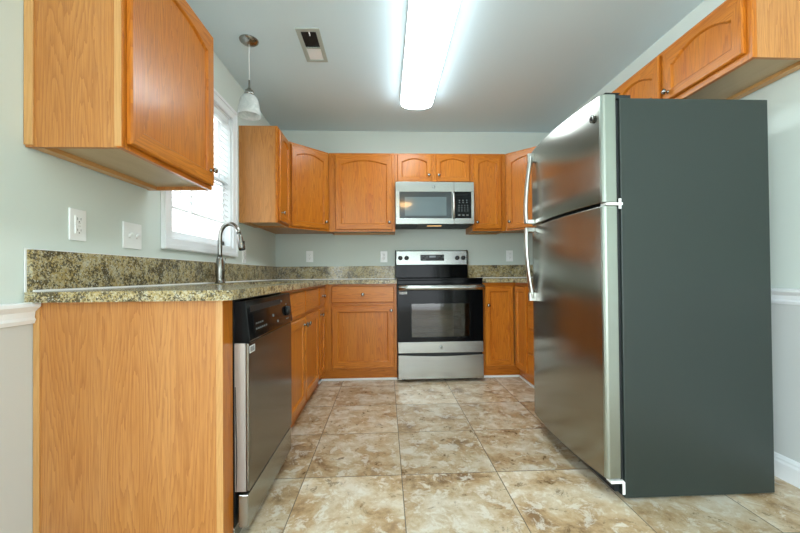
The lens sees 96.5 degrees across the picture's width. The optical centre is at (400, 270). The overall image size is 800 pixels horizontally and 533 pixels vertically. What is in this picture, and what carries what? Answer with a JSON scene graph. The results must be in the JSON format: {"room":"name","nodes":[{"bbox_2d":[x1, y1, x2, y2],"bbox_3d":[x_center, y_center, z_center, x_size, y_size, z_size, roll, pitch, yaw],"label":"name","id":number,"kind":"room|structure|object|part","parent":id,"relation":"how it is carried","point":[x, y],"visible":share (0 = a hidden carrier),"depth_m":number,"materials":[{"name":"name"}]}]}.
{"room":"kitchen","nodes":[
{"label":"kitchen","id":0,"kind":"room"},
{"bbox_2d":[0,0,275,532],"bbox_3d":[-1.299,-0.263,1.604,0.140,2.479,4.300,0,-1,-2],"label":"wall","id":1,"kind":"structure","parent":0,"point":[38,189],"depth_m":1.15,"materials":[{"name":"paint"}]},
{"bbox_2d":[0,302,40,327],"bbox_3d":[-1.156,0.128,0.311,0.030,0.072,1.714,0,-1,-2],"label":"trim","id":2,"kind":"structure","parent":1,"relation":"attached to","point":[11,314],"depth_m":1.11,"materials":[{"name":"white wood"}]},
{"bbox_2d":[68,208,85,241],"bbox_3d":[-1.212,-0.172,1.340,0.010,0.118,0.073,0,-1,-2],"label":"wall outlet","id":3,"kind":"object","parent":1,"relation":"attached to","point":[76,217],"visible":1,"depth_m":1.33,"materials":[{"name":"white plastic"}]},
{"bbox_2d":[75,215,82,233],"bbox_3d":[-1.209,-0.172,1.340,0.003,0.068,0.033,0,-1,-2],"label":"receptacle","id":4,"kind":"object","parent":3,"relation":"attached to","point":[78,218],"depth_m":1.34,"materials":[{"name":"white plastic"}]},
{"bbox_2d":[23,0,217,190],"bbox_3d":[-1.048,-0.783,1.456,0.354,0.770,0.606,0,-1,-2],"label":"upper cabinet","id":5,"kind":"object","parent":1,"relation":"attached to","point":[123,90],"visible":1,"depth_m":1.19,"materials":[{"name":"brown wood"}]},
{"bbox_3d":[-0.932,-0.784,1.464,0.019,0.770,0.600,0,-1,-2],"label":"frame","id":6,"kind":"part","parent":5,"relation":"part of","materials":[{"name":"brown wood"}]},
{"bbox_3d":[-0.913,-0.782,1.467,0.018,0.730,0.567,0,-1,-2],"label":"door","id":7,"kind":"part","parent":5,"relation":"part of","materials":[{"name":"brown wood"}]},
{"bbox_3d":[-0.918,-0.782,1.466,0.007,0.612,0.449,0,-1,-2],"label":"panel","id":8,"kind":"part","parent":5,"relation":"part of","materials":[{"name":"brown wood"}]},
{"bbox_3d":[-0.895,-0.481,1.711,0.032,0.029,0.029,0,-1,-2],"label":"knob","id":9,"kind":"part","parent":5,"relation":"part of","materials":[{"name":"silver metal"}]},
{"bbox_2d":[122,221,141,249],"bbox_3d":[-1.217,-0.159,1.629,0.024,0.118,0.118,0,-1,-2],"label":"light switch","id":10,"kind":"object","parent":1,"relation":"attached to","point":[131,232],"visible":1,"depth_m":1.62,"materials":[{"name":"white plastic"}]},
{"bbox_2d":[161,89,237,256],"bbox_3d":[-1.318,-0.667,2.298,0.163,1.114,0.914,0,-1,-2],"label":"window","id":11,"kind":"structure","parent":1,"relation":"in","point":[172,240],"depth_m":2.66,"materials":[{"name":"white"}]},
{"bbox_3d":[-1.320,-0.428,2.295,0.030,0.488,0.746,0,-1,-2],"label":"sash","id":12,"kind":"part","parent":11,"relation":"part of","materials":[{"name":"white"}]},
{"bbox_2d":[172,106,227,224],"bbox_3d":[-1.288,-0.725,2.300,0.060,0.829,0.734,0,-1,-2],"label":"window blind","id":13,"kind":"object","parent":11,"relation":"attached to","point":[218,115],"visible":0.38,"depth_m":2.41,"materials":[{"name":"white plastic"}]},
{"bbox_3d":[-1.289,-0.348,2.296,0.044,0.015,0.734,0,-1,-2],"label":"rail","id":14,"kind":"part","parent":13,"relation":"part of","materials":[{"name":"white plastic"}]},
{"bbox_3d":[-1.292,-0.728,2.299,0.052,0.745,0.002,0,-1,-2],"label":"ladder cord","id":15,"kind":"part","parent":13,"relation":"part of","materials":[{"name":"white fabric"}]},
{"bbox_3d":[-1.354,-0.891,2.298,0.030,0.498,0.746,0,-1,-2],"label":"sash","id":16,"kind":"part","parent":11,"relation":"part of","materials":[{"name":"white"}]},
{"bbox_2d":[242,249,245,262],"bbox_3d":[-1.278,-0.123,2.913,0.010,0.118,0.073,0,-1,-2],"label":"wall outlet","id":17,"kind":"object","parent":1,"relation":"attached to","point":[243,251],"visible":0.91,"depth_m":2.91,"materials":[{"name":"white plastic"}]},
{"bbox_2d":[239,126,289,227],"bbox_3d":[-1.113,-0.767,2.994,0.352,0.770,0.323,0,-1,-2],"label":"upper cabinet","id":18,"kind":"object","parent":1,"relation":"attached to","point":[264,151],"visible":1,"depth_m":2.83,"materials":[{"name":"brown wood"}]},
{"bbox_3d":[-0.997,-0.768,2.999,0.019,0.770,0.323,0,-1,-2],"label":"frame","id":19,"kind":"part","parent":18,"relation":"part of","materials":[{"name":"brown wood"}]},
{"bbox_3d":[-0.977,-0.766,3.001,0.018,0.730,0.292,0,-1,-2],"label":"door","id":20,"kind":"part","parent":18,"relation":"part of","materials":[{"name":"brown wood"}]},
{"bbox_3d":[-0.983,-0.766,3.000,0.007,0.636,0.198,0,-1,-2],"label":"panel","id":21,"kind":"part","parent":18,"relation":"part of","materials":[{"name":"brown wood"}]},
{"bbox_2d":[275,131,549,277],"bbox_3d":[0.159,-0.254,3.887,3.246,2.479,0.140,0,-1,-2],"label":"wall","id":22,"kind":"structure","parent":0,"point":[290,249],"depth_m":3.82,"materials":[{"name":"white paint"}]},
{"bbox_2d":[261,141,331,233],"bbox_3d":[-1.004,-0.763,3.468,0.611,0.770,0.606,0,-1,-2],"label":"upper cabinet","id":23,"kind":"object","parent":22,"relation":"attached to","point":[309,167],"visible":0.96,"depth_m":3.32,"materials":[{"name":"brown wood"}]},
{"bbox_3d":[-0.855,-0.766,3.328,0.019,0.770,0.425,-1,-1,43],"label":"frame","id":24,"kind":"part","parent":23,"relation":"part of","materials":[{"name":"brown wood"}]},
{"bbox_3d":[-0.841,-0.764,3.315,0.018,0.730,0.387,-1,-1,43],"label":"door","id":25,"kind":"part","parent":23,"relation":"part of","materials":[{"name":"brown wood"}]},
{"bbox_3d":[-0.845,-0.764,3.319,0.007,0.632,0.289,-1,-1,43],"label":"panel","id":26,"kind":"part","parent":23,"relation":"part of","materials":[{"name":"brown wood"}]},
{"bbox_2d":[306,251,312,261],"bbox_3d":[-0.962,-0.151,3.763,0.073,0.118,0.010,0,-1,-2],"label":"wall outlet","id":27,"kind":"object","parent":22,"relation":"attached to","point":[309,254],"visible":1,"depth_m":3.76,"materials":[{"name":"white plastic"}]},
{"bbox_2d":[329,153,394,234],"bbox_3d":[-0.384,-0.767,3.620,0.644,0.770,0.354,0,-1,-2],"label":"upper cabinet","id":28,"kind":"object","parent":22,"relation":"attached to","point":[361,185],"visible":1,"depth_m":3.48,"materials":[{"name":"brown wood"}]},
{"bbox_3d":[-0.362,-0.768,3.490,0.444,0.618,0.007,0,-1,-2],"label":"panel","id":29,"kind":"part","parent":28,"relation":"part of","materials":[{"name":"brown wood"}]},
{"bbox_2d":[380,251,386,261],"bbox_3d":[-0.180,-0.150,3.796,0.073,0.118,0.010,0,-1,-2],"label":"wall outlet","id":30,"kind":"object","parent":22,"relation":"attached to","point":[383,253],"visible":1,"depth_m":3.79,"materials":[{"name":"white plastic"}]},
{"bbox_2d":[395,153,471,181],"bbox_3d":[0.317,-1.009,3.652,0.762,0.298,0.354,0,-1,-2],"label":"upper cabinet","id":31,"kind":"object","parent":22,"relation":"attached to","point":[409,167],"visible":0.89,"depth_m":3.51,"materials":[{"name":"brown wood"}]},
{"bbox_3d":[0.133,-1.011,3.509,0.334,0.270,0.018,0,-1,-2],"label":"door","id":32,"kind":"part","parent":31,"relation":"part of","materials":[{"name":"brown wood"}]},
{"bbox_3d":[0.133,-1.011,3.514,0.246,0.182,0.007,0,-1,-2],"label":"panel","id":33,"kind":"part","parent":31,"relation":"part of","materials":[{"name":"brown wood"}]},
{"bbox_2d":[395,182,473,228],"bbox_3d":[0.323,-0.648,3.607,0.760,0.416,0.436,0,-1,-2],"label":"microwave oven","id":34,"kind":"object","parent":31,"relation":"attached to","point":[418,205],"visible":1,"depth_m":3.44,"materials":[{"name":"silver metal"}]},
{"bbox_3d":[0.232,-0.654,3.452,0.565,0.406,0.036,0,-1,-2],"label":"door","id":35,"kind":"part","parent":34,"relation":"part of","materials":[{"name":"silver metal"}]},
{"bbox_3d":[0.238,-0.633,3.452,0.502,0.256,0.034,0,-1,-2],"label":"door glass","id":36,"kind":"part","parent":34,"relation":"part of","materials":[{"name":"grey glass"}]},
{"bbox_3d":[0.507,-0.630,3.422,0.020,0.264,0.052,0,-1,-2],"label":"handle","id":37,"kind":"part","parent":34,"relation":"part of","materials":[{"name":"silver metal"}]},
{"bbox_3d":[0.612,-0.657,3.468,0.194,0.406,0.036,0,-1,-2],"label":"control panel","id":38,"kind":"part","parent":34,"relation":"part of","materials":[{"name":"silver metal"}]},
{"bbox_3d":[0.513,-1.014,3.525,0.334,0.270,0.018,0,-1,-2],"label":"door","id":39,"kind":"part","parent":31,"relation":"part of","materials":[{"name":"brown wood"}]},
{"bbox_3d":[0.512,-1.014,3.530,0.246,0.182,0.007,0,-1,-2],"label":"panel","id":40,"kind":"part","parent":31,"relation":"part of","materials":[{"name":"brown wood"}]},
{"bbox_2d":[466,154,505,234],"bbox_3d":[0.869,-0.778,3.673,0.334,0.770,0.354,0,-1,-2],"label":"upper cabinet","id":41,"kind":"object","parent":22,"relation":"attached to","point":[488,170],"visible":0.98,"depth_m":3.54,"materials":[{"name":"brown wood"}]},
{"bbox_3d":[0.858,-0.778,3.537,0.278,0.728,0.018,0,-1,-2],"label":"door","id":42,"kind":"part","parent":41,"relation":"part of","materials":[{"name":"brown wood"}]},
{"bbox_3d":[0.858,-0.778,3.542,0.176,0.626,0.007,0,-1,-2],"label":"panel","id":43,"kind":"part","parent":41,"relation":"part of","materials":[{"name":"brown wood"}]},
{"bbox_2d":[468,265,532,276],"bbox_3d":[1.207,-0.003,3.064,0.942,0.138,1.583,0,-1,-2],"label":"backsplash","id":44,"kind":"structure","parent":22,"relation":"attached to","point":[473,270],"depth_m":3.83,"materials":[{"name":"stone"}]},
{"bbox_2d":[506,250,512,260],"bbox_3d":[1.174,-0.162,3.854,0.073,0.118,0.010,0,-1,-2],"label":"wall outlet","id":45,"kind":"object","parent":22,"relation":"attached to","point":[509,253],"visible":1,"depth_m":3.85,"materials":[{"name":"white plastic"}]},
{"bbox_2d":[502,146,536,232],"bbox_3d":[1.345,-0.783,3.567,0.611,0.770,0.606,0,-1,-2],"label":"upper cabinet","id":46,"kind":"object","parent":22,"relation":"attached to","point":[515,162],"visible":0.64,"depth_m":3.47,"materials":[{"name":"brown wood"}]},
{"bbox_3d":[1.198,-0.781,3.405,0.289,0.632,0.007,-1,-1,43],"label":"panel","id":47,"kind":"part","parent":46,"relation":"part of","materials":[{"name":"brown wood"}]},
{"bbox_2d":[186,0,703,132],"bbox_3d":[-0.853,-1.569,0.335,5.546,0.100,7.180,0,-1,-2],"label":"ceiling","id":48,"kind":"structure","parent":0,"point":[523,66],"depth_m":2.52,"materials":[{"name":"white paint"}]},
{"bbox_2d":[237,34,260,120],"bbox_3d":[-0.985,-1.251,2.319,0.144,0.494,0.144,0,-1,-2],"label":"pendant lamp","id":49,"kind":"object","parent":48,"relation":"hanging from","point":[248,107],"visible":1,"depth_m":2.29,"materials":[{"name":"white glass"}]},
{"bbox_2d":[244,80,253,94],"bbox_3d":[-0.985,-1.187,2.318,0.060,0.104,0.060,0,-1,-2],"label":"socket","id":50,"kind":"object","parent":49,"relation":"attached to","point":[248,91],"depth_m":2.30,"materials":[{"name":"silver metal"}]},
{"bbox_3d":[-0.984,-1.072,2.317,0.144,0.137,0.144,0,-1,-2],"label":"lamp shade","id":51,"kind":"part","parent":49,"relation":"part of","materials":[{"name":"white glass"}]},
{"bbox_2d":[295,27,327,61],"bbox_3d":[-0.588,-1.494,2.378,0.148,0.016,0.346,0,-1,-2],"label":"ceiling vent","id":52,"kind":"object","parent":48,"relation":"in","point":[310,39],"visible":1,"depth_m":2.36,"materials":[{"name":"silver metal"}]},
{"bbox_3d":[-0.591,-1.498,2.465,0.092,0.002,0.124,0,-1,-2],"label":"damper plate","id":53,"kind":"part","parent":52,"relation":"part of","materials":[{"name":"white"}]},
{"bbox_2d":[401,0,459,108],"bbox_3d":[0.160,-1.462,2.468,0.274,0.089,1.360,0,-1,-2],"label":"ceiling light","id":54,"kind":"object","parent":48,"relation":"attached to","point":[430,23],"visible":1,"depth_m":2.28,"materials":[{"name":"white plastic"}]},
{"bbox_2d":[240,375,799,532],"bbox_3d":[-0.830,1.009,0.309,5.546,0.100,7.180,0,-1,-2],"label":"floor","id":55,"kind":"structure","parent":0,"point":[451,455],"depth_m":1.64,"materials":[{"name":"tile"}]},
{"bbox_2d":[33,300,232,532],"bbox_3d":[-0.900,0.536,1.218,0.608,0.866,0.080,0,-1,-2],"label":"base cabinet","id":56,"kind":"object","parent":55,"relation":"on","point":[133,401],"visible":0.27,"depth_m":1.18,"materials":[{"name":"brown wood"}]},
{"bbox_3d":[-0.605,0.533,1.232,0.018,0.866,0.076,0,-1,-2],"label":"frame","id":57,"kind":"part","parent":56,"relation":"part of","materials":[{"name":"brown wood"}]},
{"bbox_2d":[232,292,291,532],"bbox_3d":[-0.865,0.541,1.555,0.650,0.862,0.582,0,-1,-2],"label":"dishwasher","id":58,"kind":"object","parent":55,"relation":"on","point":[261,325],"visible":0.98,"depth_m":1.39,"materials":[{"name":"silver metal"}]},
{"bbox_3d":[-0.588,0.528,1.566,0.040,0.530,0.578,0,-1,-2],"label":"door","id":59,"kind":"part","parent":58,"relation":"part of","materials":[{"name":"grey metal"}]},
{"bbox_3d":[-0.587,0.887,1.563,0.060,0.165,0.582,0,-1,-2],"label":"kick plate","id":60,"kind":"part","parent":58,"relation":"part of","materials":[{"name":"silver metal"}]},
{"bbox_3d":[-0.581,0.186,1.570,0.056,0.150,0.582,0,-1,-2],"label":"control panel","id":61,"kind":"part","parent":58,"relation":"part of","materials":[{"name":"black plastic"}]},
{"bbox_2d":[281,286,318,427],"bbox_3d":[-0.921,0.547,2.332,0.658,0.866,0.969,0,-1,-2],"label":"base cabinet","id":62,"kind":"object","parent":55,"relation":"on","point":[304,302],"visible":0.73,"depth_m":2.30,"materials":[{"name":"brown wood"}]},
{"bbox_2d":[24,248,396,302],"bbox_3d":[-0.635,0.023,2.472,1.253,0.176,2.611,0,-1,-2],"label":"countertop","id":63,"kind":"structure","parent":62,"relation":"on","point":[50,276],"depth_m":1.50,"materials":[{"name":"stone"}]},
{"bbox_2d":[215,222,245,282],"bbox_3d":[-1.107,-0.120,2.329,0.194,0.398,0.088,0,-1,-2],"label":"kitchen faucet","id":64,"kind":"object","parent":63,"relation":"on","point":[220,262],"visible":0.96,"depth_m":2.30,"materials":[{"name":"silver metal"}]},
{"bbox_3d":[-0.628,0.576,2.113,0.007,0.446,0.338,0,-1,-2],"label":"panel","id":65,"kind":"part","parent":62,"relation":"part of","materials":[{"name":"brown wood"}]},
{"bbox_3d":[-0.626,0.201,2.117,0.018,0.144,0.446,0,-1,-2],"label":"false drawer","id":66,"kind":"part","parent":62,"relation":"part of","materials":[{"name":"brown wood"}]},
{"bbox_3d":[-0.623,0.576,2.113,0.018,0.554,0.446,0,-1,-2],"label":"door","id":67,"kind":"part","parent":62,"relation":"part of","materials":[{"name":"brown wood"}]},
{"bbox_3d":[-0.653,0.495,2.344,0.019,0.766,0.969,0,-1,-2],"label":"frame","id":68,"kind":"part","parent":62,"relation":"part of","materials":[{"name":"brown wood"}]},
{"bbox_3d":[-0.643,0.581,2.579,0.018,0.554,0.454,0,-1,-2],"label":"door","id":69,"kind":"part","parent":62,"relation":"part of","materials":[{"name":"brown wood"}]},
{"bbox_3d":[-0.646,0.206,2.583,0.018,0.144,0.454,0,-1,-2],"label":"false drawer","id":70,"kind":"part","parent":62,"relation":"part of","materials":[{"name":"brown wood"}]},
{"bbox_3d":[-0.648,0.581,2.579,0.007,0.446,0.346,0,-1,-2],"label":"panel","id":71,"kind":"part","parent":62,"relation":"part of","materials":[{"name":"brown wood"}]},
{"bbox_2d":[312,285,325,393],"bbox_3d":[-0.961,0.557,3.288,0.658,0.866,0.942,0,-1,-2],"label":"base cabinet","id":72,"kind":"object","parent":55,"relation":"on","point":[322,295],"visible":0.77,"depth_m":2.97,"materials":[{"name":"brown wood"}]},
{"bbox_3d":[-0.680,0.501,2.995,0.019,0.766,0.332,0,-1,-2],"label":"frame","id":73,"kind":"part","parent":72,"relation":"part of","materials":[{"name":"brown wood"}]},
{"bbox_3d":[-0.659,0.585,2.966,0.018,0.554,0.237,0,-1,-2],"label":"door","id":74,"kind":"part","parent":72,"relation":"part of","materials":[{"name":"brown wood"}]},
{"bbox_3d":[-0.662,0.210,2.969,0.018,0.144,0.237,0,-1,-2],"label":"drawer","id":75,"kind":"part","parent":72,"relation":"part of","materials":[{"name":"brown wood"}]},
{"bbox_3d":[-0.664,0.585,2.965,0.007,0.466,0.149,0,-1,-2],"label":"panel","id":76,"kind":"part","parent":72,"relation":"part of","materials":[{"name":"brown wood"}]},
{"bbox_2d":[318,377,396,383],"bbox_3d":[-0.376,0.974,3.170,0.690,0.019,0.097,0,-1,-2],"label":"trim","id":77,"kind":"structure","parent":55,"relation":"on","point":[383,378],"depth_m":3.20,"materials":[{"name":"white"}]},
{"bbox_2d":[321,284,396,378],"bbox_3d":[-0.391,0.553,3.454,0.689,0.866,0.658,0,-1,-2],"label":"base cabinet","id":78,"kind":"object","parent":55,"relation":"on","point":[360,319],"visible":0.91,"depth_m":3.17,"materials":[{"name":"brown wood"}]},
{"bbox_3d":[-0.337,0.208,3.171,0.553,0.146,0.018,0,-1,-2],"label":"drawer","id":79,"kind":"part","parent":78,"relation":"part of","materials":[{"name":"brown wood"}]},
{"bbox_3d":[-0.334,0.584,3.167,0.553,0.554,0.018,0,-1,-2],"label":"door","id":80,"kind":"part","parent":78,"relation":"part of","materials":[{"name":"brown wood"}]},
{"bbox_3d":[-0.334,0.584,3.172,0.439,0.440,0.007,0,-1,-2],"label":"panel","id":81,"kind":"part","parent":78,"relation":"part of","materials":[{"name":"brown wood"}]},
{"bbox_2d":[395,250,484,379],"bbox_3d":[0.339,0.380,3.419,0.762,1.200,0.738,0,-1,-2],"label":"electric range","id":82,"kind":"object","parent":55,"relation":"on","point":[440,320],"visible":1,"depth_m":3.14,"materials":[{"name":"silver metal"}]},
{"bbox_3d":[0.321,-0.139,3.755,0.740,0.151,0.065,0,-1,-2],"label":"control panel","id":83,"kind":"part","parent":82,"relation":"part of","materials":[{"name":"silver metal"}]},
{"bbox_2d":[395,277,482,279],"bbox_3d":[0.334,0.076,3.472,0.762,0.017,0.638,0,-1,-2],"label":"cooktop","id":84,"kind":"object","parent":82,"relation":"in","point":[397,278],"depth_m":3.16,"materials":[{"name":"black glass"}]},
{"bbox_3d":[0.347,0.099,3.172,0.752,0.032,0.023,0,-1,-2],"label":"vent trim","id":85,"kind":"part","parent":82,"relation":"part of","materials":[{"name":"black"}]},
{"bbox_3d":[0.354,0.842,3.153,0.754,0.210,0.040,0,-1,-2],"label":"storage drawer","id":86,"kind":"part","parent":82,"relation":"part of","materials":[{"name":"silver metal"}]},
{"bbox_2d":[398,284,484,352],"bbox_3d":[0.342,0.421,3.353,0.754,0.600,0.608,0,-1,-2],"label":"oven","id":87,"kind":"object","parent":82,"relation":"in","point":[433,318],"depth_m":3.14,"materials":[{"name":"silver metal"}]},
{"bbox_2d":[482,282,533,384],"bbox_3d":[1.198,0.539,3.395,0.940,0.866,0.910,0,-1,-2],"label":"base cabinet","id":88,"kind":"object","parent":55,"relation":"on","point":[505,304],"visible":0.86,"depth_m":3.22,"materials":[{"name":"brown wood"}]},
{"bbox_3d":[0.888,0.496,3.220,0.262,0.717,0.018,0,-1,-2],"label":"door","id":89,"kind":"part","parent":88,"relation":"part of","materials":[{"name":"brown wood"}]},
{"bbox_3d":[0.888,0.496,3.225,0.164,0.619,0.007,0,-1,-2],"label":"panel","id":90,"kind":"part","parent":88,"relation":"part of","materials":[{"name":"brown wood"}]},
{"bbox_2d":[468,265,532,283],"bbox_3d":[1.207,0.014,3.064,0.942,0.172,1.583,0,-1,-2],"label":"countertop","id":91,"kind":"structure","parent":88,"relation":"on","point":[489,273],"depth_m":3.83,"materials":[{"name":"stone"}]},
{"bbox_3d":[1.044,0.493,3.083,0.007,0.619,0.147,0,-1,-2],"label":"panel","id":92,"kind":"part","parent":88,"relation":"part of","materials":[{"name":"brown wood"}]},
{"bbox_3d":[1.039,0.493,3.083,0.018,0.717,0.245,0,-1,-2],"label":"door","id":93,"kind":"part","parent":88,"relation":"part of","materials":[{"name":"brown wood"}]},
{"bbox_2d":[484,375,533,387],"bbox_3d":[0.935,0.958,2.775,0.356,0.019,0.997,0,-1,-2],"label":"trim","id":94,"kind":"structure","parent":55,"relation":"on","point":[485,376],"depth_m":3.26,"materials":[{"name":"white"}]},
{"bbox_2d":[528,284,533,378],"bbox_3d":[1.359,0.530,2.622,0.682,0.866,0.646,0,-1,-2],"label":"base cabinet","id":95,"kind":"object","parent":55,"relation":"on","point":[530,306],"visible":0.09,"depth_m":2.86,"materials":[{"name":"brown wood"}]},
{"bbox_3d":[1.058,0.365,2.611,0.018,0.180,0.610,0,-1,-2],"label":"drawer","id":96,"kind":"part","parent":95,"relation":"part of","materials":[{"name":"brown wood"}]},
{"bbox_3d":[1.060,0.565,2.609,0.018,0.180,0.610,0,-1,-2],"label":"drawer","id":97,"kind":"part","parent":95,"relation":"part of","materials":[{"name":"brown wood"}]},
{"bbox_3d":[1.062,0.759,2.607,0.018,0.168,0.610,0,-1,-2],"label":"drawer","id":98,"kind":"part","parent":95,"relation":"part of","materials":[{"name":"brown wood"}]},
{"bbox_2d":[524,93,774,497],"bbox_3d":[1.161,0.104,1.864,0.798,1.706,0.739,0,-1,-2],"label":"refrigerator","id":99,"kind":"object","parent":55,"relation":"on","point":[650,291],"visible":1,"depth_m":1.51,"materials":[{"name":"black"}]},
{"bbox_3d":[0.775,-0.497,2.164,0.064,0.425,0.034,0,-1,-2],"label":"handle","id":100,"kind":"part","parent":99,"relation":"part of","materials":[{"name":"silver metal"}]},
{"bbox_3d":[0.779,-0.040,2.159,0.064,0.442,0.034,0,-1,-2],"label":"handle","id":101,"kind":"part","parent":99,"relation":"part of","materials":[{"name":"silver metal"}]},
{"bbox_3d":[0.844,-0.511,1.860,0.088,0.455,0.730,0,-1,-2],"label":"freezer door","id":102,"kind":"part","parent":99,"relation":"part of","materials":[{"name":"silver metal"}]},
{"bbox_3d":[0.851,0.300,1.852,0.088,1.139,0.730,0,-1,-2],"label":"fridge door","id":103,"kind":"part","parent":99,"relation":"part of","materials":[{"name":"silver metal"}]},
{"bbox_2d":[567,0,799,462],"bbox_3d":[1.859,-0.303,0.436,0.140,2.479,6.900,0,-1,-2],"label":"wall","id":104,"kind":"structure","parent":0,"point":[782,96],"depth_m":1.63,"materials":[{"name":"paint"}]},
{"bbox_2d":[612,0,799,99],"bbox_3d":[1.540,-1.027,1.921,0.352,0.318,0.919,0,-1,-2],"label":"upper cabinet","id":105,"kind":"object","parent":104,"relation":"attached to","point":[740,48],"visible":0.65,"depth_m":1.60,"materials":[{"name":"brown wood"}]},
{"bbox_3d":[1.395,-1.031,2.144,0.018,0.272,0.420,0,-1,-2],"label":"door","id":106,"kind":"part","parent":105,"relation":"part of","materials":[{"name":"brown wood"}]},
{"bbox_3d":[1.401,-1.031,2.145,0.007,0.174,0.322,0,-1,-2],"label":"panel","id":107,"kind":"part","parent":105,"relation":"part of","materials":[{"name":"brown wood"}]},
{"bbox_3d":[1.383,-0.937,1.868,0.032,0.029,0.029,0,-1,-2],"label":"knob","id":108,"kind":"part","parent":105,"relation":"part of","materials":[{"name":"silver metal"}]},
{"bbox_3d":[1.420,-1.035,1.690,0.007,0.174,0.322,0,-1,-2],"label":"panel","id":109,"kind":"part","parent":105,"relation":"part of","materials":[{"name":"brown wood"}]},
{"bbox_3d":[1.414,-1.035,1.690,0.018,0.272,0.420,0,-1,-2],"label":"door","id":110,"kind":"part","parent":105,"relation":"part of","materials":[{"name":"brown wood"}]},
{"bbox_2d":[771,288,799,304],"bbox_3d":[1.812,0.095,-0.386,0.030,0.072,5.270,0,-1,-2],"label":"trim","id":111,"kind":"structure","parent":104,"relation":"attached to","point":[789,296],"depth_m":1.60,"materials":[{"name":"white wood"}]},
{"bbox_2d":[774,451,799,488],"bbox_3d":[1.826,0.876,-0.393,0.016,0.106,5.270,0,-1,-2],"label":"baseboard","id":112,"kind":"structure","parent":104,"relation":"attached to","point":[787,469],"depth_m":1.60,"materials":[{"name":"white wood"}]}
]}

